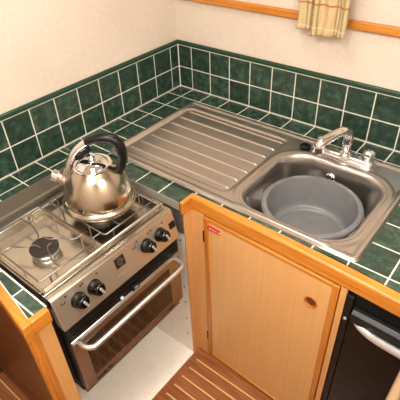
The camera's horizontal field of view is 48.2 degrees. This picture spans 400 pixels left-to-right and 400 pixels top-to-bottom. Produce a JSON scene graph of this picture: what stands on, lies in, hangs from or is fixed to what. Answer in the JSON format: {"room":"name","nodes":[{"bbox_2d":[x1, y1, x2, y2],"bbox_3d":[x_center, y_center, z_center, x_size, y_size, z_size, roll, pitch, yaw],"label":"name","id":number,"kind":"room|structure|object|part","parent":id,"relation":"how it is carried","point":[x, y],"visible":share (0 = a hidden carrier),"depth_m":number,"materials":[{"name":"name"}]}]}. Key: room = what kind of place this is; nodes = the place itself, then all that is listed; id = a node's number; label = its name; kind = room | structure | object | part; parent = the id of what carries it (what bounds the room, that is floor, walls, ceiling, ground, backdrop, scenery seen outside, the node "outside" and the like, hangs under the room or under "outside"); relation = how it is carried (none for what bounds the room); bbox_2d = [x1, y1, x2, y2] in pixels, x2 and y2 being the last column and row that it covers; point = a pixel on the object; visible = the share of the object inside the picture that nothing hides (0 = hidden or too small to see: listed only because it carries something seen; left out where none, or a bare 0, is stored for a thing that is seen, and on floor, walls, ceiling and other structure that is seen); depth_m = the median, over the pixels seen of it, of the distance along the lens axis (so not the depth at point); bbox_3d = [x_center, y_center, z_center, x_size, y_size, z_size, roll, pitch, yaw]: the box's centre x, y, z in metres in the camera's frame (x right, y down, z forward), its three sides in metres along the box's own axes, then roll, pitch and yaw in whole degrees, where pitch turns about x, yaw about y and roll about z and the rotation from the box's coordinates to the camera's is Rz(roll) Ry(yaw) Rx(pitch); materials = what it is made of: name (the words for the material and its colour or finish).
{"room":"ship interior","nodes":[
{"label":"ship interior","id":0,"kind":"room"},
{"bbox_2d":[0,0,176,114],"bbox_3d":[-0.761,-0.218,1.341,0.100,2.010,2.200,25,45,31],"label":"wall","id":1,"kind":"structure","parent":0,"point":[47,47],"depth_m":1.51,"materials":[{"name":"beige paint"}]},
{"bbox_2d":[0,39,179,180],"bbox_3d":[-0.527,-0.260,1.561,0.010,0.210,1.400,25,45,31],"label":"tile backsplash","id":2,"kind":"structure","parent":1,"relation":"attached to","point":[32,131],"depth_m":1.65,"materials":[{"name":"green tile"}]},
{"bbox_3d":[-0.530,-0.336,1.502,0.010,0.017,1.400,25,45,31],"label":"edge trim","id":3,"kind":"part","parent":2,"relation":"part of","materials":[{"name":"green tile"}]},
{"bbox_2d":[177,44,180,85],"bbox_3d":[-0.092,-0.597,1.983,0.003,0.193,0.003,25,45,31],"label":"trim","id":4,"kind":"structure","parent":1,"relation":"attached to","point":[177,44],"depth_m":1.98,"materials":[{"name":"white laminate"}]},
{"bbox_2d":[0,347,272,399],"bbox_3d":[-0.007,0.924,1.499,1.940,0.040,2.200,25,45,31],"label":"floor","id":5,"kind":"structure","parent":0,"point":[203,376],"depth_m":1.74,"materials":[{"name":"brown wood"}]},
{"bbox_2d":[0,187,63,228],"bbox_3d":[-0.628,0.254,1.746,0.025,0.759,0.498,25,45,31],"label":"panel","id":6,"kind":"object","parent":5,"relation":"on","point":[46,199],"visible":0.02,"depth_m":1.60,"materials":[{"name":"grey metal"}]},
{"bbox_2d":[0,304,80,399],"bbox_3d":[-0.592,0.494,1.435,0.573,0.760,0.069,25,45,31],"label":"base cabinet","id":7,"kind":"object","parent":5,"relation":"on","point":[39,368],"visible":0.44,"depth_m":1.25,"materials":[{"name":"brown wood"}]},
{"bbox_3d":[-0.592,0.777,1.661,0.546,0.035,0.024,27,47,33],"label":"skirting","id":8,"kind":"part","parent":7,"relation":"part of","materials":[{"name":"brown wood"}]},
{"bbox_3d":[-0.600,0.495,1.445,0.551,0.743,0.057,25,45,31],"label":"panel","id":9,"kind":"part","parent":7,"relation":"part of","materials":[{"name":"brown wood"}]},
{"bbox_3d":[-0.391,0.608,1.288,0.027,0.745,0.029,25,45,31],"label":"corner post","id":10,"kind":"part","parent":7,"relation":"part of","materials":[{"name":"brown wood"}]},
{"bbox_3d":[-0.368,0.591,1.306,0.010,0.748,0.041,25,45,31],"label":"panel","id":11,"kind":"part","parent":7,"relation":"part of","materials":[{"name":"orange wood"}]},
{"bbox_2d":[0,190,184,391],"bbox_3d":[-0.307,0.237,1.389,0.412,0.440,0.488,25,45,31],"label":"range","id":12,"kind":"object","parent":7,"relation":"attached to","point":[104,287],"visible":0.84,"depth_m":1.25,"materials":[{"name":"silver metal"}]},
{"bbox_3d":[-0.422,0.137,1.217,0.083,0.022,0.083,25,45,31],"label":"burner","id":13,"kind":"part","parent":12,"relation":"part of","materials":[{"name":"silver metal"}]},
{"bbox_3d":[-0.307,0.252,1.128,0.014,0.042,0.043,25,45,31],"label":"knob","id":14,"kind":"part","parent":12,"relation":"part of","materials":[{"name":"black plastic"}]},
{"bbox_3d":[-0.357,0.068,1.284,0.295,0.020,0.431,25,45,31],"label":"fiddle rail","id":15,"kind":"part","parent":12,"relation":"part of","materials":[{"name":"silver metal"}]},
{"bbox_2d":[0,192,170,308],"bbox_3d":[-0.351,0.088,1.294,0.332,0.036,0.437,25,45,31],"label":"cooktop","id":16,"kind":"object","parent":12,"relation":"in","point":[109,252],"depth_m":1.23,"materials":[{"name":"silver metal"}]},
{"bbox_2d":[49,132,135,222],"bbox_3d":[-0.300,-0.086,1.260,0.216,0.229,0.216,25,45,31],"label":"kettle","id":17,"kind":"object","parent":12,"relation":"on","point":[98,188],"visible":1,"depth_m":1.23,"materials":[{"name":"silver metal"}]},
{"bbox_3d":[-0.387,-0.053,1.279,0.064,0.061,0.047,-10,39,-10],"label":"spout","id":18,"kind":"part","parent":17,"relation":"part of","materials":[{"name":"silver metal"}]},
{"bbox_3d":[-0.349,-0.111,1.240,0.098,0.127,0.033,-2,38,1],"label":"handle","id":19,"kind":"part","parent":17,"relation":"part of","materials":[{"name":"silver metal"}]},
{"bbox_3d":[-0.301,-0.120,1.234,0.027,0.016,0.027,25,45,31],"label":"lid knob","id":20,"kind":"part","parent":17,"relation":"part of","materials":[{"name":"silver metal"}]},
{"bbox_3d":[-0.301,-0.106,1.244,0.111,0.022,0.111,25,45,31],"label":"lid","id":21,"kind":"part","parent":17,"relation":"part of","materials":[{"name":"silver metal"}]},
{"bbox_3d":[-0.274,0.226,1.160,0.014,0.042,0.043,25,45,31],"label":"knob","id":22,"kind":"part","parent":12,"relation":"part of","materials":[{"name":"black plastic"}]},
{"bbox_3d":[-0.219,0.177,1.230,0.044,0.096,0.437,25,45,31],"label":"control panel","id":23,"kind":"part","parent":12,"relation":"part of","materials":[{"name":"silver metal"}]},
{"bbox_3d":[-0.203,0.352,1.353,0.023,0.220,0.422,25,45,31],"label":"oven door","id":24,"kind":"part","parent":12,"relation":"part of","materials":[{"name":"silver metal"}]},
{"bbox_3d":[-0.178,0.286,1.270,0.054,0.016,0.395,25,45,31],"label":"door handle","id":25,"kind":"part","parent":12,"relation":"part of","materials":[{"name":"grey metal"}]},
{"bbox_3d":[-0.153,0.130,1.276,0.014,0.042,0.043,25,45,31],"label":"knob","id":26,"kind":"part","parent":12,"relation":"part of","materials":[{"name":"black plastic"}]},
{"bbox_3d":[-0.117,0.102,1.311,0.014,0.042,0.043,25,45,31],"label":"knob","id":27,"kind":"part","parent":12,"relation":"part of","materials":[{"name":"black plastic"}]},
{"bbox_2d":[75,326,193,399],"bbox_3d":[-0.392,0.654,1.831,0.545,0.007,0.498,25,45,31],"label":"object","id":28,"kind":"structure","parent":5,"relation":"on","point":[149,366],"depth_m":1.78,"materials":[{"name":"white laminate"}]},
{"bbox_2d":[135,189,199,352],"bbox_3d":[-0.248,0.220,1.767,0.571,0.760,0.041,25,45,31],"label":"wall","id":29,"kind":"structure","parent":5,"relation":"on","point":[181,323],"depth_m":1.66,"materials":[{"name":"white laminate"}]},
{"bbox_3d":[-0.258,0.226,1.760,0.567,0.760,0.006,25,45,31],"label":"white panel","id":30,"kind":"part","parent":29,"relation":"part of","materials":[{"name":"laminate"}]},
{"bbox_2d":[192,209,351,399],"bbox_3d":[0.375,0.266,1.680,0.531,0.750,0.630,25,45,31],"label":"base cabinet","id":31,"kind":"object","parent":5,"relation":"on","point":[270,318],"visible":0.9,"depth_m":1.43,"materials":[{"name":"brown wood"}]},
{"bbox_2d":[0,86,399,343],"bbox_3d":[0.159,0.091,1.275,1.615,0.057,1.225,25,45,31],"label":"countertop","id":32,"kind":"structure","parent":31,"relation":"on","point":[375,277],"depth_m":1.36,"materials":[{"name":"green tile"}]},
{"bbox_3d":[-0.535,-0.018,1.419,0.086,0.012,0.478,25,45,31],"label":"steel strip","id":33,"kind":"part","parent":32,"relation":"part of","materials":[{"name":"silver metal"}]},
{"bbox_2d":[110,102,399,261],"bbox_3d":[0.186,-0.070,1.563,0.937,0.169,0.490,25,45,31],"label":"sink","id":34,"kind":"object","parent":32,"relation":"in","point":[229,159],"visible":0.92,"depth_m":1.52,"materials":[{"name":"silver metal"}]},
{"bbox_2d":[300,143,310,149],"bbox_3d":[0.371,-0.193,1.572,0.040,0.016,0.040,25,45,31],"label":"plug","id":35,"kind":"object","parent":34,"relation":"on","point":[305,146],"visible":1,"depth_m":1.57,"materials":[{"name":"black plastic"}]},
{"bbox_2d":[261,176,363,238],"bbox_3d":[0.348,0.058,1.419,0.311,0.123,0.311,25,45,31],"label":"bowl","id":36,"kind":"object","parent":34,"relation":"in","point":[320,207],"visible":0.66,"depth_m":1.48,"materials":[{"name":"grey plastic"}]},
{"bbox_3d":[0.349,0.037,1.419,0.376,0.165,0.372,25,45,31],"label":"bowl","id":37,"kind":"part","parent":34,"relation":"part of","materials":[{"name":"silver metal"}]},
{"bbox_2d":[312,126,375,168],"bbox_3d":[0.449,-0.166,1.444,0.208,0.127,0.159,25,45,31],"label":"mixer tap","id":38,"kind":"object","parent":34,"relation":"on","point":[321,146],"visible":1,"depth_m":1.46,"materials":[{"name":"silver metal"}]},
{"bbox_3d":[0.432,-0.192,1.438,0.163,0.077,0.033,-21,42,-22],"label":"spout","id":39,"kind":"part","parent":38,"relation":"part of","materials":[{"name":"silver metal"}]},
{"bbox_3d":[0.549,-0.151,1.450,0.043,0.025,0.039,25,45,31],"label":"tap knob","id":40,"kind":"part","parent":38,"relation":"part of","materials":[{"name":"silver metal"}]},
{"bbox_3d":[0.213,0.707,1.709,0.419,0.010,0.010,26,46,32],"label":"door rail","id":41,"kind":"part","parent":31,"relation":"part of","materials":[{"name":"brown wood"}]},
{"bbox_3d":[0.187,0.141,1.270,0.419,0.010,0.010,26,46,32],"label":"door rail","id":42,"kind":"part","parent":31,"relation":"part of","materials":[{"name":"brown wood"}]},
{"bbox_3d":[0.310,0.284,1.248,0.039,0.044,0.009,26,46,32],"label":"finger pull","id":43,"kind":"part","parent":31,"relation":"part of","materials":[{"name":"brown wood"}]},
{"bbox_2d":[322,292,399,399],"bbox_3d":[0.742,0.493,1.384,0.498,0.728,0.580,25,45,31],"label":"fridge","id":44,"kind":"object","parent":5,"relation":"on","point":[365,363],"visible":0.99,"depth_m":1.19,"materials":[{"name":"black metal"}]},
{"bbox_3d":[0.400,0.521,1.352,0.017,0.708,0.014,25,45,31],"label":"frame","id":45,"kind":"part","parent":44,"relation":"part of","materials":[{"name":"black plastic"}]},
{"bbox_3d":[0.576,0.632,1.244,0.446,0.603,0.017,26,46,32],"label":"door","id":46,"kind":"part","parent":44,"relation":"part of","materials":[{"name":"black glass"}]},
{"bbox_3d":[0.557,0.403,1.054,0.416,0.028,0.034,26,46,32],"label":"handle","id":47,"kind":"part","parent":44,"relation":"part of","materials":[{"name":"silver metal"}]},
{"bbox_2d":[385,371,399,399],"bbox_3d":[0.438,0.856,0.882,0.445,0.792,0.540,25,45,31],"label":"base cabinet","id":48,"kind":"object","parent":5,"relation":"on","point":[394,393],"visible":1,"depth_m":0.87,"materials":[{"name":"brown wood"}]},
{"bbox_2d":[175,0,399,91],"bbox_3d":[0.651,-0.388,1.478,1.840,2.010,0.100,25,45,31],"label":"wall","id":49,"kind":"structure","parent":0,"point":[361,56],"depth_m":1.56,"materials":[{"name":"beige paint"}]},
{"bbox_2d":[178,39,399,152],"bbox_3d":[0.584,-0.291,1.536,1.735,0.210,0.010,25,45,31],"label":"tile backsplash","id":50,"kind":"structure","parent":49,"relation":"attached to","point":[312,98],"depth_m":1.68,"materials":[{"name":"green tile"}]},
{"bbox_3d":[0.581,-0.367,1.477,1.735,0.017,0.010,25,45,31],"label":"edge trim","id":51,"kind":"part","parent":50,"relation":"part of","materials":[{"name":"green tile"}]},
{"bbox_2d":[187,0,399,37],"bbox_3d":[0.570,-0.517,1.360,1.740,0.028,0.016,25,45,31],"label":"trim","id":52,"kind":"structure","parent":49,"relation":"attached to","point":[389,30],"depth_m":1.53,"materials":[{"name":"brown wood"}]},
{"bbox_3d":[0.399,-0.715,1.351,0.300,0.012,0.044,25,45,31],"label":"towel rail","id":53,"kind":"object","parent":49,"relation":"attached to","visible":0},
{"bbox_2d":[296,0,349,38],"bbox_3d":[0.391,-0.624,1.396,0.182,0.221,0.040,25,45,31],"label":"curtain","id":54,"kind":"object","parent":53,"relation":"hanging from","point":[324,18],"visible":1,"depth_m":1.42,"materials":[{"name":"beige fabric"}]}
]}

